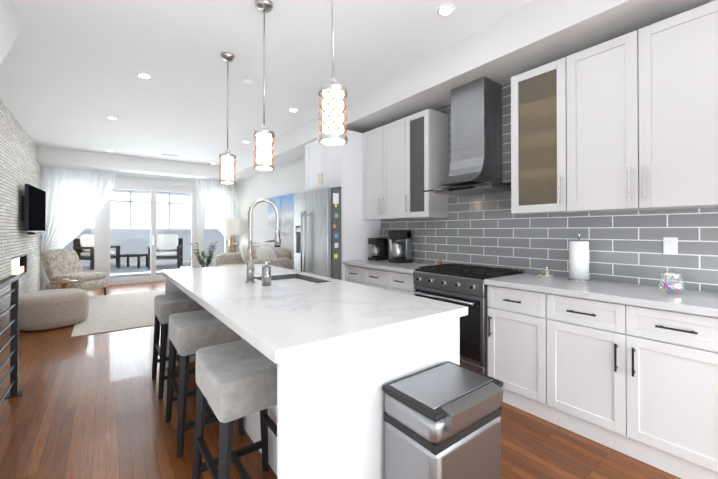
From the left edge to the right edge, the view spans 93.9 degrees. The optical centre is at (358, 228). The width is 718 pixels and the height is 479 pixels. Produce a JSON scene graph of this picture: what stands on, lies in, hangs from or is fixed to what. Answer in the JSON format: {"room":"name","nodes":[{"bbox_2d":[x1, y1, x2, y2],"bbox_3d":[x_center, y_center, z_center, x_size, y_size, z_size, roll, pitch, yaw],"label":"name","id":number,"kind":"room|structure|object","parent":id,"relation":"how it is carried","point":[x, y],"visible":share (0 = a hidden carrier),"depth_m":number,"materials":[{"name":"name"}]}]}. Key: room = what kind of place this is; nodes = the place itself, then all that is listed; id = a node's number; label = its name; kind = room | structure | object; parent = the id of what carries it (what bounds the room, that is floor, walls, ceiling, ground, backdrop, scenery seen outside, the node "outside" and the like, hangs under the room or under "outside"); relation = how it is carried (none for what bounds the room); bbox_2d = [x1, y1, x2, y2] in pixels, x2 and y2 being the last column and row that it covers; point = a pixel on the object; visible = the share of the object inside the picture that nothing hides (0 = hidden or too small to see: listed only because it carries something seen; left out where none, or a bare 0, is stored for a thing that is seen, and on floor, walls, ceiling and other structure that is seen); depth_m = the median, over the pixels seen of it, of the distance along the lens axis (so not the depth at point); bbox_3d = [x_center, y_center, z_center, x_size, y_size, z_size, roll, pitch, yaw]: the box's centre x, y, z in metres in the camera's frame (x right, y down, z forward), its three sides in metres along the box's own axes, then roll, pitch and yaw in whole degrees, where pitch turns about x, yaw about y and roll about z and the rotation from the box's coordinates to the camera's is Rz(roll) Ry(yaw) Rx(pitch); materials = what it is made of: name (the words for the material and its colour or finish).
{"room":"kitchen and living room","nodes":[
{"label":"kitchen and living room","id":0,"kind":"room"},
{"bbox_2d":[0,0,20,64],"bbox_3d":[-1.079,-0.188,0.029,0.560,2.960,6.480,0,-1,-37],"label":"wall","id":1,"kind":"structure","parent":0,"point":[10,29],"depth_m":2.38,"materials":[{"name":"white paint"}]},
{"bbox_2d":[0,99,41,330],"bbox_3d":[-5.121,-0.153,4.946,0.060,2.960,5.600,0,-1,-37],"label":"stone wall","id":2,"kind":"structure","parent":0,"point":[20,166],"depth_m":4.98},
{"bbox_2d":[12,254,26,277],"bbox_3d":[-5.369,0.604,5.267,0.054,0.346,1.216,0,-1,-37],"label":"fireplace insert","id":3,"kind":"object","parent":2,"relation":"in","point":[19,265],"visible":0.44,"depth_m":5.42,"materials":[{"name":"black glass"}]},
{"bbox_2d":[22,184,45,233],"bbox_3d":[-5.520,-0.293,5.686,0.193,0.790,1.220,0,-1,-37],"label":"tv","id":4,"kind":"object","parent":2,"relation":"attached to","point":[33,208],"visible":1,"depth_m":5.49,"materials":[{"name":"black plastic"}]},
{"bbox_2d":[38,146,241,181],"bbox_3d":[-4.991,-1.461,8.128,4.100,0.300,0.700,0,-1,-37],"label":"ceiling","id":5,"kind":"structure","parent":0,"point":[55,157],"depth_m":7.51,"materials":[{"name":"white paint"}]},
{"bbox_2d":[42,166,218,181],"bbox_3d":[-5.094,-1.284,8.263,4.060,0.049,0.040,0,-1,-37],"label":"track","id":6,"kind":"object","parent":5,"relation":"attached to","point":[146,175],"visible":0.57,"depth_m":8.05,"materials":[{"name":"white metal"}]},
{"bbox_2d":[40,167,115,290],"bbox_3d":[-6.139,0.024,7.347,1.300,2.600,0.202,0,-1,-37],"label":"curtain","id":7,"kind":"object","parent":6,"relation":"hanging from","point":[76,200],"visible":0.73,"depth_m":7.24,"materials":[{"name":"white fabric"}]},
{"bbox_2d":[196,180,237,252],"bbox_3d":[-3.844,0.036,9.087,1.060,2.600,0.202,0,-1,-37],"label":"curtain","id":8,"kind":"object","parent":6,"relation":"hanging from","point":[218,200],"visible":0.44,"depth_m":9.11,"materials":[{"name":"white fabric"}]},
{"bbox_2d":[116,174,195,185],"bbox_3d":[-5.233,-0.128,8.438,4.100,2.960,0.100,0,-1,-37],"label":"wall","id":9,"kind":"structure","parent":0,"point":[153,178],"depth_m":8.44,"materials":[{"name":"white paint"}]},
{"bbox_2d":[71,177,229,285],"bbox_3d":[-5.206,0.072,8.443,3.970,2.560,0.114,0,-1,-37],"label":"window frames","id":10,"kind":"structure","parent":9,"relation":"in","point":[102,232],"depth_m":8.42,"materials":[{"name":"white"}]},
{"bbox_2d":[0,0,534,166],"bbox_3d":[-1.457,-1.694,3.468,4.300,0.100,12.600,0,-1,-37],"label":"ceiling","id":11,"kind":"structure","parent":0,"point":[70,79],"depth_m":3.33,"materials":[{"name":"white paint"}]},
{"bbox_2d":[137,73,150,78],"bbox_3d":[-2.316,-1.638,3.607,0.124,0.007,0.124,0,-1,-37],"label":"recessed light","id":12,"kind":"object","parent":11,"relation":"in","point":[143,75],"visible":0.98,"depth_m":3.59,"materials":[{"name":"white"}]},
{"bbox_2d":[219,52,235,183],"bbox_3d":[-1.252,-1.038,3.193,0.152,1.214,0.152,0,-1,-37],"label":"pendant light","id":13,"kind":"object","parent":11,"relation":"hanging from","point":[227,156],"visible":1,"depth_m":3.15,"materials":[{"name":"white glass"}]},
{"bbox_2d":[242,78,252,85],"bbox_3d":[-1.242,-1.624,3.731,0.124,0.034,0.124,0,-1,-37],"label":"smoke detector","id":14,"kind":"object","parent":11,"relation":"attached to","point":[247,81],"visible":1,"depth_m":3.70,"materials":[{"name":"white plastic"}]},
{"bbox_2d":[253,0,274,170],"bbox_3d":[-0.696,-1.043,2.459,0.152,1.214,0.152,0,-1,-37],"label":"pendant light","id":15,"kind":"object","parent":11,"relation":"hanging from","point":[263,134],"visible":1,"depth_m":2.42,"materials":[{"name":"white glass"}]},
{"bbox_2d":[318,0,347,145],"bbox_3d":[-0.134,-1.048,1.718,0.152,1.214,0.152,0,-1,-37],"label":"pendant light","id":16,"kind":"object","parent":11,"relation":"hanging from","point":[332,94],"visible":1,"depth_m":1.67,"materials":[{"name":"white glass"}]},
{"bbox_2d":[437,5,453,15],"bbox_3d":[0.656,-1.646,2.535,0.124,0.007,0.124,0,-1,-37],"label":"recessed light","id":17,"kind":"object","parent":11,"relation":"in","point":[444,10],"visible":1,"depth_m":2.53,"materials":[{"name":"white"}]},
{"bbox_2d":[0,281,680,478],"bbox_3d":[-1.457,1.366,3.447,4.300,0.100,12.600,0,-1,-37],"label":"floor","id":18,"kind":"structure","parent":0,"point":[92,406],"depth_m":2.19,"materials":[{"name":"brown wood"}]},
{"bbox_2d":[0,275,23,404],"bbox_3d":[-2.360,0.836,2.176,0.100,0.942,1.260,0,-1,-37],"label":"stair railing","id":19,"kind":"object","parent":18,"relation":"on","point":[13,339],"visible":1,"depth_m":2.62,"materials":[{"name":"black metal"}]},
{"bbox_2d":[50,278,77,288],"bbox_3d":[-4.757,1.074,5.402,0.340,0.512,0.340,0,-1,-37],"label":"round side table","id":20,"kind":"object","parent":18,"relation":"on","point":[63,283],"visible":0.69,"depth_m":5.37,"materials":[{"name":"brown wood"}]},
{"bbox_2d":[71,289,164,336],"bbox_3d":[-3.485,1.329,5.956,2.300,0.010,3.050,0,-1,-37],"label":"area rug","id":21,"kind":"object","parent":18,"relation":"on","point":[115,312],"visible":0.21,"depth_m":5.18,"materials":[{"name":"fabric"}]},
{"bbox_2d":[9,288,88,330],"bbox_3d":[-4.231,1.098,4.608,0.800,0.430,0.800,0,-1,-37],"label":"pouf","id":22,"kind":"object","parent":21,"relation":"on","point":[48,309],"visible":0.92,"depth_m":4.35,"materials":[{"name":"fabric"}]},
{"bbox_2d":[41,249,107,294],"bbox_3d":[-5.368,0.861,6.354,0.824,0.931,0.660,0,0,3],"label":"armchair","id":23,"kind":"object","parent":21,"relation":"on","point":[59,264],"visible":0.81,"depth_m":6.21,"materials":[{"name":"beige fabric"}]},
{"bbox_2d":[180,266,202,268],"bbox_3d":[-3.467,1.067,6.944,0.376,0.525,0.316,0,-1,-37],"label":"side table","id":24,"kind":"object","parent":21,"relation":"on","point":[190,266],"visible":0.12,"depth_m":6.92,"materials":[{"name":"white"}]},
{"bbox_2d":[152,293,205,398],"bbox_3d":[-1.520,0.951,2.862,0.384,0.724,0.474,0,-1,-37],"label":"stool","id":25,"kind":"object","parent":18,"relation":"on","point":[166,306],"visible":0.62,"depth_m":2.68,"materials":[{"name":"fabric"}]},
{"bbox_2d":[190,241,217,267],"bbox_3d":[-4.040,0.844,8.743,0.658,1.019,0.584,0,-1,-37],"label":"potted plant","id":26,"kind":"object","parent":18,"relation":"on","point":[209,257],"visible":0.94,"depth_m":8.70,"materials":[{"name":"green plant"}]},
{"bbox_2d":[165,310,243,457],"bbox_3d":[-1.018,0.946,2.201,0.384,0.724,0.474,0,-1,-37],"label":"stool","id":27,"kind":"object","parent":18,"relation":"on","point":[191,332],"visible":0.67,"depth_m":2.03,"materials":[{"name":"fabric"}]},
{"bbox_2d":[222,219,239,252],"bbox_3d":[-3.373,0.556,8.843,0.450,1.602,0.457,0,-1,-37],"label":"tripod floor lamp","id":28,"kind":"object","parent":18,"relation":"on","point":[231,227],"visible":0.88,"depth_m":8.66,"materials":[{"name":"white fabric"}]},
{"bbox_2d":[192,340,276,478],"bbox_3d":[-0.511,0.942,1.531,0.384,0.724,0.474,0,-1,-37],"label":"stool","id":29,"kind":"object","parent":18,"relation":"on","point":[235,380],"visible":0.75,"depth_m":1.40,"materials":[{"name":"fabric"}]},
{"bbox_2d":[214,244,293,269],"bbox_3d":[-2.276,0.850,7.096,0.960,0.984,2.300,0,-1,-37],"label":"sofa","id":30,"kind":"object","parent":18,"relation":"on","point":[277,256],"visible":0.38,"depth_m":6.66,"materials":[{"name":"beige fabric"}]},
{"bbox_2d":[161,198,467,478],"bbox_3d":[-0.663,0.541,2.421,1.018,1.536,2.673,0,-1,-37],"label":"kitchen island","id":31,"kind":"object","parent":18,"relation":"on","point":[340,353],"visible":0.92,"depth_m":1.35,"materials":[{"name":"white stone"}]},
{"bbox_2d":[262,261,272,285],"bbox_3d":[-0.631,0.309,2.310,0.077,0.166,0.064,0,-1,-37],"label":"soap dispenser","id":32,"kind":"object","parent":31,"relation":"on","point":[266,274],"visible":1,"depth_m":2.28,"materials":[{"name":"silver metal"}]},
{"bbox_2d":[294,187,340,279],"bbox_3d":[-0.349,0.417,4.629,0.888,1.815,0.914,0,-1,-37],"label":"fridge","id":33,"kind":"object","parent":18,"relation":"on","point":[317,231],"visible":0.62,"depth_m":4.21,"materials":[{"name":"grey metal"}]},
{"bbox_2d":[305,129,380,280],"bbox_3d":[-0.262,0.050,4.700,0.665,2.550,0.965,0,-1,-37],"label":"tall cabinet","id":34,"kind":"object","parent":18,"relation":"on","point":[339,166],"visible":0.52,"depth_m":4.29,"materials":[{"name":"white wood"}]},
{"bbox_2d":[343,259,437,294],"bbox_3d":[0.401,0.862,3.854,0.625,0.915,1.170,0,-1,-37],"label":"base cabinet","id":35,"kind":"object","parent":18,"relation":"on","point":[387,275],"visible":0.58,"depth_m":3.65,"materials":[{"name":"white wood"}]},
{"bbox_2d":[368,238,387,260],"bbox_3d":[0.241,0.266,4.277,0.200,0.280,0.160,0,-1,-37],"label":"coffee maker","id":36,"kind":"object","parent":35,"relation":"on","point":[380,250],"visible":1,"depth_m":4.23,"materials":[{"name":"black plastic"}]},
{"bbox_2d":[388,230,411,262],"bbox_3d":[0.446,0.214,4.007,0.220,0.380,0.300,0,-1,-37],"label":"coffee maker","id":37,"kind":"object","parent":35,"relation":"on","point":[400,249],"visible":1,"depth_m":3.91,"materials":[{"name":"grey plastic"}]},
{"bbox_2d":[382,361,503,478],"bbox_3d":[0.347,0.960,1.335,0.424,0.682,0.303,0,-1,-37],"label":"steel trash can","id":38,"kind":"object","parent":18,"relation":"on","point":[442,420],"visible":1,"depth_m":1.24,"materials":[{"name":"grey metal"}]},
{"bbox_2d":[413,263,523,375],"bbox_3d":[0.964,0.839,3.068,0.678,0.950,0.753,0,-1,-37],"label":"range","id":39,"kind":"object","parent":18,"relation":"on","point":[462,284],"visible":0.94,"depth_m":2.76,"materials":[{"name":"silver metal"}]},
{"bbox_2d":[487,285,535,415],"bbox_3d":[1.382,0.873,2.591,0.586,0.876,0.499,0,-1,-37],"label":"base cabinet","id":40,"kind":"object","parent":18,"relation":"on","point":[509,311],"depth_m":2.46,"materials":[{"name":"white wood"}]},
{"bbox_2d":[532,293,717,478],"bbox_3d":[1.742,0.869,2.116,0.586,0.876,0.929,0,-1,-37],"label":"base cabinet","id":41,"kind":"object","parent":18,"relation":"on","point":[630,370],"depth_m":1.89,"materials":[{"name":"white wood"}]},
{"bbox_2d":[484,273,717,316],"bbox_3d":[1.613,0.412,2.261,0.621,0.040,1.310,0,-1,-37],"label":"countertop","id":42,"kind":"structure","parent":41,"relation":"on","point":[702,303],"depth_m":2.05,"materials":[{"name":"white stone"}]},
{"bbox_2d":[538,267,552,277],"bbox_3d":[1.511,0.353,2.717,0.120,0.085,0.120,0,-1,-37],"label":"dish","id":43,"kind":"object","parent":42,"relation":"on","point":[544,274],"visible":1,"depth_m":2.71,"materials":[{"name":"white ceramic"}]},
{"bbox_2d":[567,234,590,281],"bbox_3d":[1.646,0.217,2.507,0.150,0.354,0.150,0,-1,-37],"label":"paper towel roll","id":44,"kind":"object","parent":42,"relation":"on","point":[578,260],"visible":1,"depth_m":2.46,"materials":[{"name":"white paper"}]},
{"bbox_2d":[659,268,684,293],"bbox_3d":[1.887,0.314,2.023,0.116,0.152,0.116,0,-1,-37],"label":"candy jar","id":45,"kind":"object","parent":42,"relation":"on","point":[674,287],"visible":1,"depth_m":2.00,"materials":[{"name":"clear"}]},
{"bbox_2d":[233,0,714,179],"bbox_3d":[0.189,-1.488,4.275,0.500,0.300,11.700,0,-1,-37],"label":"ceiling soffit","id":46,"kind":"structure","parent":0,"point":[526,38],"depth_m":2.77,"materials":[{"name":"white paint"}]},
{"bbox_2d":[236,158,716,292],"bbox_3d":[0.216,-0.155,4.726,0.100,2.960,12.600,0,-1,-37],"label":"wall","id":47,"kind":"structure","parent":0,"point":[288,178],"depth_m":7.81,"materials":[{"name":"white paint"}]},
{"bbox_2d":[268,196,280,232],"bbox_3d":[-1.840,-0.291,7.322,0.038,0.770,0.680,0,-1,-37],"label":"picture","id":48,"kind":"object","parent":47,"relation":"attached to","point":[277,200],"depth_m":7.33},
{"bbox_2d":[281,193,295,232],"bbox_3d":[-1.405,-0.295,6.748,0.038,0.770,0.680,0,-1,-37],"label":"picture","id":49,"kind":"object","parent":47,"relation":"attached to","point":[284,204],"depth_m":6.77},
{"bbox_2d":[363,109,448,219],"bbox_3d":[0.492,-0.670,3.969,0.355,1.120,1.115,0,-1,-37],"label":"upper cabinet","id":50,"kind":"object","parent":47,"relation":"attached to","point":[405,162],"visible":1,"depth_m":3.68,"materials":[{"name":"white wood"}]},
{"bbox_2d":[381,82,717,292],"bbox_3d":[1.275,-0.473,3.242,0.010,1.745,3.228,0,-1,-37],"label":"tile backsplash","id":51,"kind":"structure","parent":47,"relation":"attached to","point":[488,229],"depth_m":2.75,"materials":[{"name":"grey tile"}]},
{"bbox_2d":[422,77,510,195],"bbox_3d":[1.036,-0.842,3.134,0.499,1.003,0.730,0,-1,-37],"label":"hood chimney","id":52,"kind":"object","parent":51,"relation":"attached to","point":[476,138],"visible":0.92,"depth_m":3.06,"materials":[{"name":"silver metal"}]},
{"bbox_2d":[663,237,677,254],"bbox_3d":[2.048,0.118,2.203,0.007,0.114,0.070,0,-1,-37],"label":"electrical outlet plate","id":53,"kind":"object","parent":51,"relation":"attached to","point":[670,245],"depth_m":2.20,"materials":[{"name":"white plastic"}]},
{"bbox_2d":[511,0,717,214],"bbox_3d":[1.727,-0.681,2.339,0.355,1.120,1.235,0,-1,-37],"label":"upper cabinet","id":54,"kind":"object","parent":47,"relation":"attached to","point":[627,122],"visible":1,"depth_m":2.15,"materials":[{"name":"white painted wood"},{"name":"frosted glass"},{"name":"brushed metal"}]},
{"label":"outside","id":55,"kind":"structure","parent":0,"visible":0},
{"bbox_2d":[81,259,214,277],"bbox_3d":[-6.163,1.304,10.233,9.000,0.320,3.899,0,-1,-37],"label":"floor","id":56,"kind":"structure","parent":55,"point":[115,272],"depth_m":9.46,"materials":[{"name":"grey"}]},
{"bbox_2d":[73,234,119,269],"bbox_3d":[-7.529,0.657,9.640,0.740,0.965,0.800,0,0,18],"label":"outdoor chair","id":57,"kind":"object","parent":56,"relation":"on","point":[84,245],"depth_m":9.45,"materials":[{"name":"white fabric"}]},
{"bbox_2d":[117,254,147,267],"bbox_3d":[-6.535,0.950,9.701,0.600,0.380,0.450,0,0,-2],"label":"outdoor table","id":58,"kind":"object","parent":56,"relation":"on","point":[128,256],"depth_m":9.49,"materials":[{"name":"black metal"}]},
{"bbox_2d":[63,190,224,264],"bbox_3d":[-7.235,-0.186,11.658,9.400,2.680,0.310,0,-1,-37],"label":"window","id":59,"kind":"structure","parent":56,"relation":"on","point":[123,201],"depth_m":11.50,"materials":[{"name":"clear glass"}]},
{"bbox_2d":[148,234,182,268],"bbox_3d":[-5.620,0.657,9.770,0.800,0.965,0.740,0,0,-22],"label":"outdoor chair","id":60,"kind":"object","parent":56,"relation":"on","point":[169,246],"depth_m":9.87,"materials":[{"name":"white fabric"}]}
]}

